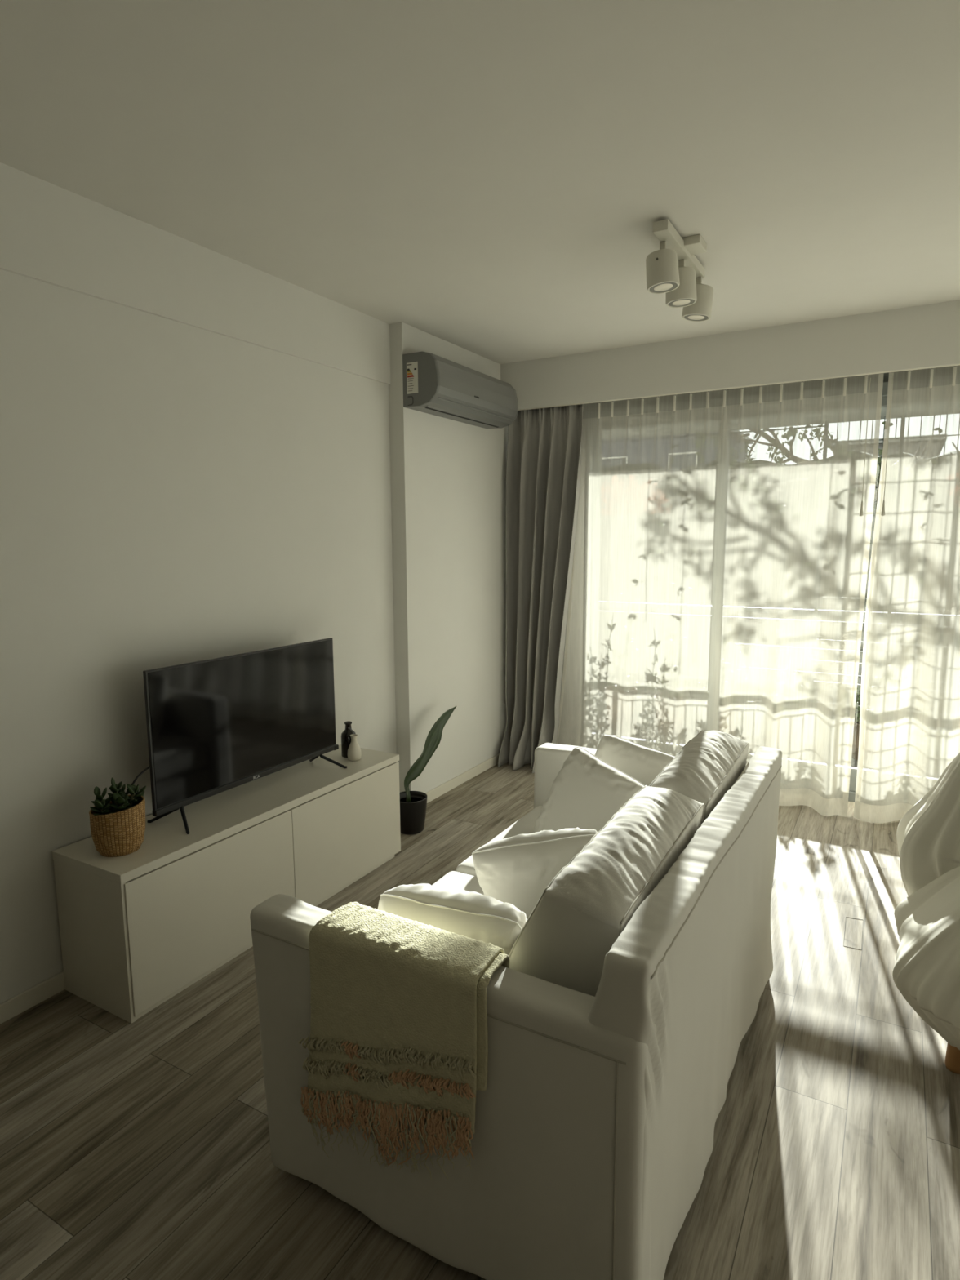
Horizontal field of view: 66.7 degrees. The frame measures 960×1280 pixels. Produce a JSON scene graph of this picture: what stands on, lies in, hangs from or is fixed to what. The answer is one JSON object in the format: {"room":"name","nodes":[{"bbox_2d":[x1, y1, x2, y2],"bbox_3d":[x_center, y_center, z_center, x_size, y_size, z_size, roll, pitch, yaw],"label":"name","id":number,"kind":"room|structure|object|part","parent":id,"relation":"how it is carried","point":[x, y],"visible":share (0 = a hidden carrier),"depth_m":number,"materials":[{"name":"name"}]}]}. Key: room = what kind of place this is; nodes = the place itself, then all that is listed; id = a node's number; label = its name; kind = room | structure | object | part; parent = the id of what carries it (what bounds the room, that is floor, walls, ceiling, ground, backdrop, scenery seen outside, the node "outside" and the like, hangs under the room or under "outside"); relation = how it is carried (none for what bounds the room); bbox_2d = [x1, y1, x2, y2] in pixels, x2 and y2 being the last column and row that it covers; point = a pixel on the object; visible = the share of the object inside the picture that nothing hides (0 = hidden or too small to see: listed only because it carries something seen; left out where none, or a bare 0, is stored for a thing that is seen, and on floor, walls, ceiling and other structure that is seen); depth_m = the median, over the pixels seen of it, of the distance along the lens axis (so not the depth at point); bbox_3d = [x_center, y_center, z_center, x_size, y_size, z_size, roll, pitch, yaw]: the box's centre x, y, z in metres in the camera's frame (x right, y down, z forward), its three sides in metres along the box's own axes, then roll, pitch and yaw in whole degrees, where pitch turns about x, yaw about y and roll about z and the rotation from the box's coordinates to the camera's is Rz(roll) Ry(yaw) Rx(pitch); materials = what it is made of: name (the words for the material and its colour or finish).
{"room":"living room","nodes":[
{"label":"living room","id":0,"kind":"room"},
{"bbox_2d":[0,162,396,1004],"bbox_3d":[-2.884,0.226,-0.052,0.215,2.600,9.390,4,9,30],"label":"wall","id":1,"kind":"structure","parent":0,"point":[195,446],"depth_m":2.61,"materials":[{"name":"paint"}]},
{"bbox_2d":[0,971,65,1024],"bbox_3d":[-2.741,1.477,0.158,0.012,0.062,9.190,4,9,30],"label":"baseboard","id":2,"kind":"structure","parent":1,"relation":"attached to","point":[28,998],"depth_m":2.37,"materials":[{"name":"wood"}]},
{"bbox_2d":[388,321,508,793],"bbox_3d":[-0.138,-0.434,4.621,0.292,2.600,1.530,4,9,30],"label":"wall","id":3,"kind":"structure","parent":0,"point":[448,477],"depth_m":4.23,"materials":[{"name":"paint"}]},
{"bbox_2d":[402,351,518,428],"bbox_3d":[-0.080,-1.379,4.085,0.218,0.268,0.902,4,9,30],"label":"air conditioner","id":4,"kind":"object","parent":3,"relation":"attached to","point":[434,384],"visible":1,"depth_m":3.86,"materials":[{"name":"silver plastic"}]},
{"bbox_3d":[-0.013,-1.396,4.046,0.065,0.197,0.876,4,9,30],"label":"panel","id":5,"kind":"part","parent":4,"relation":"part of","materials":[{"name":"white plastic"}]},
{"bbox_2d":[425,753,499,803],"bbox_3d":[-0.036,0.841,4.655,0.012,0.062,1.380,4,9,30],"label":"baseboard","id":6,"kind":"structure","parent":3,"relation":"attached to","point":[437,792],"depth_m":4.51,"materials":[{"name":"white wood"}]},
{"bbox_2d":[560,403,601,699],"bbox_3d":[0.551,-0.447,5.047,0.483,2.500,0.270,4,9,30],"label":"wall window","id":7,"kind":"structure","parent":3,"relation":"in","point":[588,406],"depth_m":4.69,"materials":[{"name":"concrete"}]},
{"bbox_2d":[582,374,959,802],"bbox_3d":[2.246,-0.213,3.978,4.508,2.310,0.100,4,9,30],"label":"window","id":8,"kind":"structure","parent":7,"relation":"attached to","point":[942,380],"depth_m":4.13,"materials":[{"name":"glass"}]},
{"bbox_2d":[0,0,959,364],"bbox_3d":[-0.435,-1.079,-0.762,5.000,0.150,10.920,4,9,30],"label":"ceiling","id":9,"kind":"structure","parent":0,"point":[491,180],"depth_m":2.05,"materials":[{"name":"paint"}]},
{"bbox_2d":[645,218,713,321],"bbox_3d":[0.772,-1.393,2.782,0.162,0.208,0.587,4,9,30],"label":"ceiling light","id":10,"kind":"object","parent":9,"relation":"attached to","point":[674,269],"visible":1,"depth_m":2.71,"materials":[{"name":"white metal"}]},
{"bbox_3d":[0.659,-1.402,2.620,0.027,0.054,0.022,4,9,30],"label":"swivel arm","id":11,"kind":"part","parent":10,"relation":"part of"},
{"bbox_3d":[0.773,-1.426,2.789,0.027,0.054,0.022,4,9,30],"label":"swivel arm","id":12,"kind":"part","parent":10,"relation":"part of"},
{"bbox_3d":[0.776,-1.478,2.740,0.125,0.030,0.110,4,9,30],"label":"ceiling plate","id":13,"kind":"part","parent":10,"relation":"part of","materials":[{"name":"white metal"}]},
{"bbox_3d":[0.895,-1.452,2.977,0.027,0.054,0.022,4,9,30],"label":"swivel arm","id":14,"kind":"part","parent":10,"relation":"part of"},
{"bbox_2d":[0,761,959,1279],"bbox_3d":[-0.439,1.636,-0.423,5.000,0.120,10.840,4,9,30],"label":"floor","id":15,"kind":"structure","parent":0,"point":[140,1149],"depth_m":1.88,"materials":[{"name":"wood"}]},
{"bbox_2d":[52,744,400,1023],"bbox_3d":[-0.892,0.862,2.957,0.362,0.494,1.435,4,9,30],"label":"media cabinet","id":16,"kind":"object","parent":15,"relation":"on","point":[138,929],"visible":0.91,"depth_m":2.56,"materials":[{"name":"white wood"}]},
{"bbox_3d":[-1.245,0.963,2.353,0.356,0.464,0.018,4,9,30],"label":"panel","id":17,"kind":"part","parent":16,"relation":"part of","materials":[{"name":"white wood"}]},
{"bbox_3d":[-0.919,0.924,2.573,0.022,0.442,0.710,4,9,30],"label":"door","id":18,"kind":"part","parent":16,"relation":"part of","materials":[{"name":"white wood"}]},
{"bbox_2d":[52,744,399,884],"bbox_3d":[-0.894,0.632,2.926,0.360,0.030,1.435,4,9,30],"label":"countertop","id":19,"kind":"structure","parent":16,"relation":"on","point":[213,819],"depth_m":2.71,"materials":[{"name":"white wood"}]},
{"bbox_2d":[88,777,146,857],"bbox_3d":[-1.186,0.569,2.391,0.164,0.246,0.163,-2,8,-15],"label":"basket planter","id":20,"kind":"object","parent":19,"relation":"on","point":[117,821],"visible":1,"depth_m":2.34,"materials":[{"name":"wicker"}]},
{"bbox_3d":[-1.185,0.532,2.386,0.084,0.094,0.126,1,8,10],"label":"stem","id":21,"kind":"part","parent":20,"relation":"part of","materials":[{"name":"green plant"}]},
{"bbox_2d":[125,637,346,834],"bbox_3d":[-0.916,0.336,2.864,0.221,0.573,1.038,4,9,30],"label":"television","id":22,"kind":"object","parent":19,"relation":"on","point":[215,726],"visible":0.98,"depth_m":2.80,"materials":[{"name":"black plastic"}]},
{"bbox_3d":[-1.134,0.622,2.623,0.126,0.074,0.015,0,8,-1],"label":"leg","id":23,"kind":"part","parent":22,"relation":"part of","materials":[{"name":"metal"}]},
{"bbox_3d":[-1.042,0.629,2.571,0.015,0.074,0.126,-5,9,-29],"label":"leg","id":24,"kind":"part","parent":22,"relation":"part of","materials":[{"name":"metal"}]},
{"bbox_3d":[-0.747,0.527,3.293,0.015,0.074,0.126,-5,9,-29],"label":"leg","id":25,"kind":"part","parent":22,"relation":"part of","materials":[{"name":"metal"}]},
{"bbox_3d":[-0.655,0.534,3.241,0.126,0.074,0.015,0,8,-1],"label":"leg","id":26,"kind":"part","parent":22,"relation":"part of","materials":[{"name":"metal"}]},
{"bbox_2d":[341,720,355,757],"bbox_3d":[-0.616,0.465,3.422,0.070,0.163,0.070,4,9,30],"label":"bottle","id":27,"kind":"object","parent":19,"relation":"on","point":[345,735],"visible":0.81,"depth_m":3.40,"materials":[{"name":"black ceramic"}]},
{"bbox_2d":[347,733,361,760],"bbox_3d":[-0.581,0.496,3.367,0.065,0.117,0.065,4,9,30],"label":"bud vase","id":28,"kind":"object","parent":19,"relation":"on","point":[354,753],"visible":1,"depth_m":3.35,"materials":[{"name":"ceramic"}]},
{"bbox_3d":[-0.566,0.838,3.183,0.022,0.442,0.704,4,9,30],"label":"door","id":29,"kind":"part","parent":16,"relation":"part of","materials":[{"name":"white wood"}]},
{"bbox_2d":[399,706,456,835],"bbox_3d":[-0.269,0.687,3.925,0.176,0.569,0.548,4,9,30],"label":"floor plant","id":30,"kind":"object","parent":15,"relation":"on","point":[413,804],"visible":0.88,"depth_m":3.79,"materials":[{"name":"green plant"}]},
{"bbox_3d":[-0.361,0.901,3.792,0.176,0.182,0.176,4,9,30],"label":"pot","id":31,"kind":"part","parent":30,"relation":"part of","materials":[{"name":"black plastic"}]},
{"bbox_2d":[249,730,782,1279],"bbox_3d":[0.282,0.775,2.145,0.954,0.843,1.618,4,9,30],"label":"sofa","id":32,"kind":"object","parent":15,"relation":"on","point":[628,995],"visible":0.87,"depth_m":1.45,"materials":[{"name":"fabric"}]},
{"bbox_2d":[298,902,509,1180],"bbox_3d":[-0.158,0.859,1.525,0.462,0.530,0.155,4,9,30],"label":"throw blanket","id":33,"kind":"object","parent":32,"relation":"on","point":[399,1031],"visible":0.98,"depth_m":1.45,"materials":[{"name":"fabric"}]},
{"bbox_2d":[377,883,527,955],"bbox_3d":[-0.046,0.727,1.716,0.396,0.296,0.242,4,9,30],"label":"throw pillow","id":34,"kind":"object","parent":32,"relation":"on","point":[475,915],"visible":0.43,"depth_m":1.64,"materials":[{"name":"fabric"}]},
{"bbox_3d":[-0.105,0.951,1.515,0.927,0.659,0.102,4,9,30],"label":"arm","id":35,"kind":"part","parent":32,"relation":"part of","materials":[{"name":"fabric"}]},
{"bbox_2d":[431,871,484,894],"bbox_3d":[0.056,0.870,1.888,0.766,0.162,0.719,4,9,30],"label":"seat cushion","id":36,"kind":"object","parent":32,"relation":"on","point":[468,881],"depth_m":2.26,"materials":[{"name":"fabric"}]},
{"bbox_2d":[455,805,542,876],"bbox_3d":[0.401,0.786,2.484,0.767,0.160,0.663,4,9,30],"label":"seat cushion","id":37,"kind":"object","parent":32,"relation":"on","point":[526,824],"depth_m":2.64,"materials":[{"name":"fabric"}]},
{"bbox_2d":[471,826,597,919],"bbox_3d":[0.193,0.663,1.984,0.394,0.360,0.245,4,9,30],"label":"throw pillow","id":38,"kind":"object","parent":32,"relation":"on","point":[517,870],"visible":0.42,"depth_m":1.91,"materials":[{"name":"fabric"}]},
{"bbox_3d":[0.635,0.775,2.804,0.913,0.659,0.131,4,9,30],"label":"arm","id":39,"kind":"part","parent":32,"relation":"part of","materials":[{"name":"fabric"}]},
{"bbox_2d":[533,746,644,832],"bbox_3d":[0.377,0.589,2.444,0.218,0.399,0.415,-7,11,-42],"label":"throw pillow","id":40,"kind":"object","parent":32,"relation":"on","point":[587,792],"visible":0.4,"depth_m":2.41,"materials":[{"name":"fabric"}]},
{"bbox_2d":[508,786,702,996],"bbox_3d":[0.291,0.610,1.744,0.324,0.407,0.691,4,9,30],"label":"cushion","id":41,"kind":"object","parent":32,"relation":"on","point":[566,938],"depth_m":1.46,"materials":[{"name":"fabric"}]},
{"bbox_2d":[595,733,675,786],"bbox_3d":[0.553,0.559,2.628,0.393,0.388,0.235,5,9,34],"label":"throw pillow","id":42,"kind":"object","parent":32,"relation":"on","point":[642,763],"visible":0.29,"depth_m":2.60,"materials":[{"name":"fabric"}]},
{"bbox_3d":[0.630,0.825,1.953,0.154,0.784,1.594,4,9,30],"label":"backrest","id":43,"kind":"part","parent":32,"relation":"part of","materials":[{"name":"fabric"}]},
{"bbox_2d":[648,730,748,826],"bbox_3d":[0.627,0.528,2.325,0.323,0.407,0.660,4,9,30],"label":"cushion","id":44,"kind":"object","parent":32,"relation":"on","point":[707,766],"depth_m":2.16,"materials":[{"name":"fabric"}]},
{"bbox_2d":[843,916,863,950],"bbox_3d":[1.430,1.121,2.793,0.066,0.001,0.245,4,9,30],"label":"floor hatch","id":45,"kind":"object","parent":15,"relation":"on","point":[846,917],"visible":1,"depth_m":2.77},
{"bbox_2d":[944,1042,959,1074],"bbox_3d":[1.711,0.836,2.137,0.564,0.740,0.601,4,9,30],"label":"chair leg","id":46,"kind":"object","parent":15,"relation":"on","point":[952,1061],"visible":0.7,"depth_m":2.06,"materials":[{"name":"beige wood"}]},
{"bbox_2d":[892,751,959,1049],"bbox_3d":[1.731,0.774,2.119,0.909,0.744,0.968,4,9,30],"label":"chair","id":47,"kind":"object","parent":46,"relation":"on","point":[926,971],"visible":1,"depth_m":2.25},
{"bbox_2d":[500,300,959,409],"bbox_3d":[2.228,-1.493,3.781,4.508,0.300,0.565,4,9,30],"label":"wall","id":48,"kind":"structure","parent":0,"point":[927,335],"depth_m":3.90,"materials":[{"name":"paint"}]},
{"bbox_2d":[518,364,959,410],"bbox_3d":[2.098,-1.324,3.575,4.508,0.002,0.026,4,9,30],"label":"trim","id":49,"kind":"structure","parent":48,"relation":"attached to","point":[953,364],"depth_m":3.92,"materials":[{"name":"white metal"}]},
{"bbox_2d":[591,364,959,410],"bbox_3d":[2.501,-1.449,3.778,4.025,0.190,0.110,4,9,30],"label":"trim","id":50,"kind":"structure","parent":48,"relation":"attached to","point":[945,371],"depth_m":4.16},
{"bbox_3d":[2.114,-1.441,3.660,4.380,0.170,0.024,4,9,30],"label":"rail","id":51,"kind":"object","parent":48,"relation":"attached to","visible":0},
{"bbox_2d":[497,404,582,773],"bbox_3d":[0.378,-0.310,4.678,0.523,2.326,0.287,4,9,30],"label":"drape","id":52,"kind":"object","parent":51,"relation":"hanging from","point":[544,448],"visible":0.98,"depth_m":4.74,"materials":[{"name":"grey fabric"}]},
{"bbox_2d":[555,373,883,817],"bbox_3d":[1.266,-0.256,4.278,1.787,2.330,0.218,4,9,31],"label":"sheer curtain","id":53,"kind":"object","parent":51,"relation":"hanging from","point":[632,658],"visible":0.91,"depth_m":4.20,"materials":[{"name":"white fabric"}]},
{"bbox_2d":[859,377,871,515],"bbox_3d":[1.969,-0.983,3.722,0.018,0.695,0.060,4,9,30],"label":"wand","id":54,"kind":"object","parent":51,"relation":"hanging from","point":[861,513],"visible":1,"depth_m":3.71,"materials":[{"name":"plastic"}]},
{"bbox_3d":[1.971,-1.020,3.720,0.004,0.621,0.053,4,9,29],"label":"cord","id":55,"kind":"part","parent":54,"relation":"part of","materials":[{"name":"white plastic"}]},
{"bbox_2d":[880,375,893,515],"bbox_3d":[2.054,-0.976,3.674,0.018,0.695,0.060,4,9,30],"label":"wand","id":56,"kind":"object","parent":51,"relation":"hanging from","point":[882,513],"visible":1,"depth_m":3.67,"materials":[{"name":"plastic"}]},
{"bbox_2d":[853,366,959,822],"bbox_3d":[2.839,-0.140,3.370,1.875,2.330,0.229,4,9,30],"label":"sheer curtain","id":57,"kind":"object","parent":51,"relation":"hanging from","point":[909,722],"visible":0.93,"depth_m":3.75,"materials":[{"name":"white fabric"}]},
{"bbox_2d":[626,724,857,767],"bbox_3d":[2.548,0.971,4.855,7.500,0.220,1.360,4,9,30],"label":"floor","id":58,"kind":"structure","parent":0,"point":[854,762],"depth_m":4.99,"materials":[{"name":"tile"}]},
{"bbox_2d":[851,681,861,759],"bbox_3d":[2.681,0.488,5.082,0.264,0.673,0.386,-6,10,-35],"label":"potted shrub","id":59,"kind":"object","parent":58,"relation":"on","point":[856,723],"visible":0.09,"depth_m":5.07,"materials":[{"name":"green plant"}]},
{"bbox_2d":[851,716,859,759],"bbox_3d":[2.692,0.695,5.093,0.260,0.260,0.260,4,9,30],"label":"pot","id":60,"kind":"object","parent":59,"relation":"on","point":[856,723],"depth_m":5.05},
{"bbox_3d":[2.845,0.695,5.343,7.500,0.190,0.160,4,9,30],"label":"curb","id":61,"kind":"object","parent":58,"relation":"on","visible":0},
{"bbox_2d":[748,607,956,702],"bbox_3d":[2.779,0.201,5.264,7.200,0.812,0.060,4,9,30],"label":"balcony railing","id":62,"kind":"object","parent":61,"relation":"on","point":[748,607],"visible":0.02,"depth_m":5.21,"materials":[{"name":"metal"}]},
{"bbox_2d":[616,405,942,439],"bbox_3d":[2.543,-1.679,4.507,7.500,0.435,1.240,4,9,30],"label":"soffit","id":63,"kind":"structure","parent":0,"point":[883,411],"depth_m":4.84,"materials":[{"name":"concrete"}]},
{"bbox_2d":[817,416,959,685],"bbox_3d":[4.119,-0.330,4.362,3.852,2.215,0.020,4,9,30],"label":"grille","id":64,"kind":"object","parent":63,"relation":"attached to","point":[884,416],"visible":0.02,"depth_m":5.02,"materials":[{"name":"metal"}]},
{"bbox_2d":[870,421,885,544],"bbox_3d":[2.764,-0.845,5.020,0.173,1.350,0.064,6,10,38],"label":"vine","id":65,"kind":"object","parent":64,"relation":"hanging from","point":[880,452],"visible":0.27,"depth_m":4.98,"materials":[{"name":"green plant"}]},
{"label":"outside","id":66,"kind":"structure","parent":0,"visible":0},
{"bbox_3d":[21.740,-1.202,42.944,120.000,0.200,84.300,4,9,30],"label":"ground","id":67,"kind":"structure","parent":66,"visible":0},
{"bbox_2d":[601,508,959,716],"bbox_3d":[3.966,0.512,11.860,28.000,5.100,0.200,4,9,30],"label":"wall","id":68,"kind":"structure","parent":67,"relation":"on","point":[874,510],"depth_m":10.68,"materials":[{"name":"white paint"}]},
{"bbox_2d":[630,453,951,507],"bbox_3d":[11.589,-2.502,24.947,60.370,7.770,2.017,4,9,30],"label":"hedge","id":69,"kind":"object","parent":67,"relation":"on","point":[868,454],"visible":0.02,"depth_m":25.21,"materials":[{"name":"green plant"}]},
{"bbox_2d":[738,442,956,638],"bbox_3d":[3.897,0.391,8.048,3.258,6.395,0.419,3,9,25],"label":"tree","id":70,"kind":"object","parent":67,"relation":"on","point":[876,493],"visible":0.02,"depth_m":7.57,"materials":[{"name":"green plant"}]},
{"bbox_2d":[844,456,930,508],"bbox_3d":[9.906,-1.478,18.450,2.428,7.185,2.516,4,9,30],"label":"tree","id":71,"kind":"object","parent":67,"relation":"on","point":[878,465],"visible":0.02,"depth_m":17.66,"materials":[{"name":"green plant"}]},
{"bbox_2d":[868,438,925,458],"bbox_3d":[17.218,-3.962,31.379,4.000,8.480,6.400,4,9,30],"label":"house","id":72,"kind":"structure","parent":67,"relation":"on","point":[880,444],"depth_m":28.34,"materials":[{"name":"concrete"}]}
]}

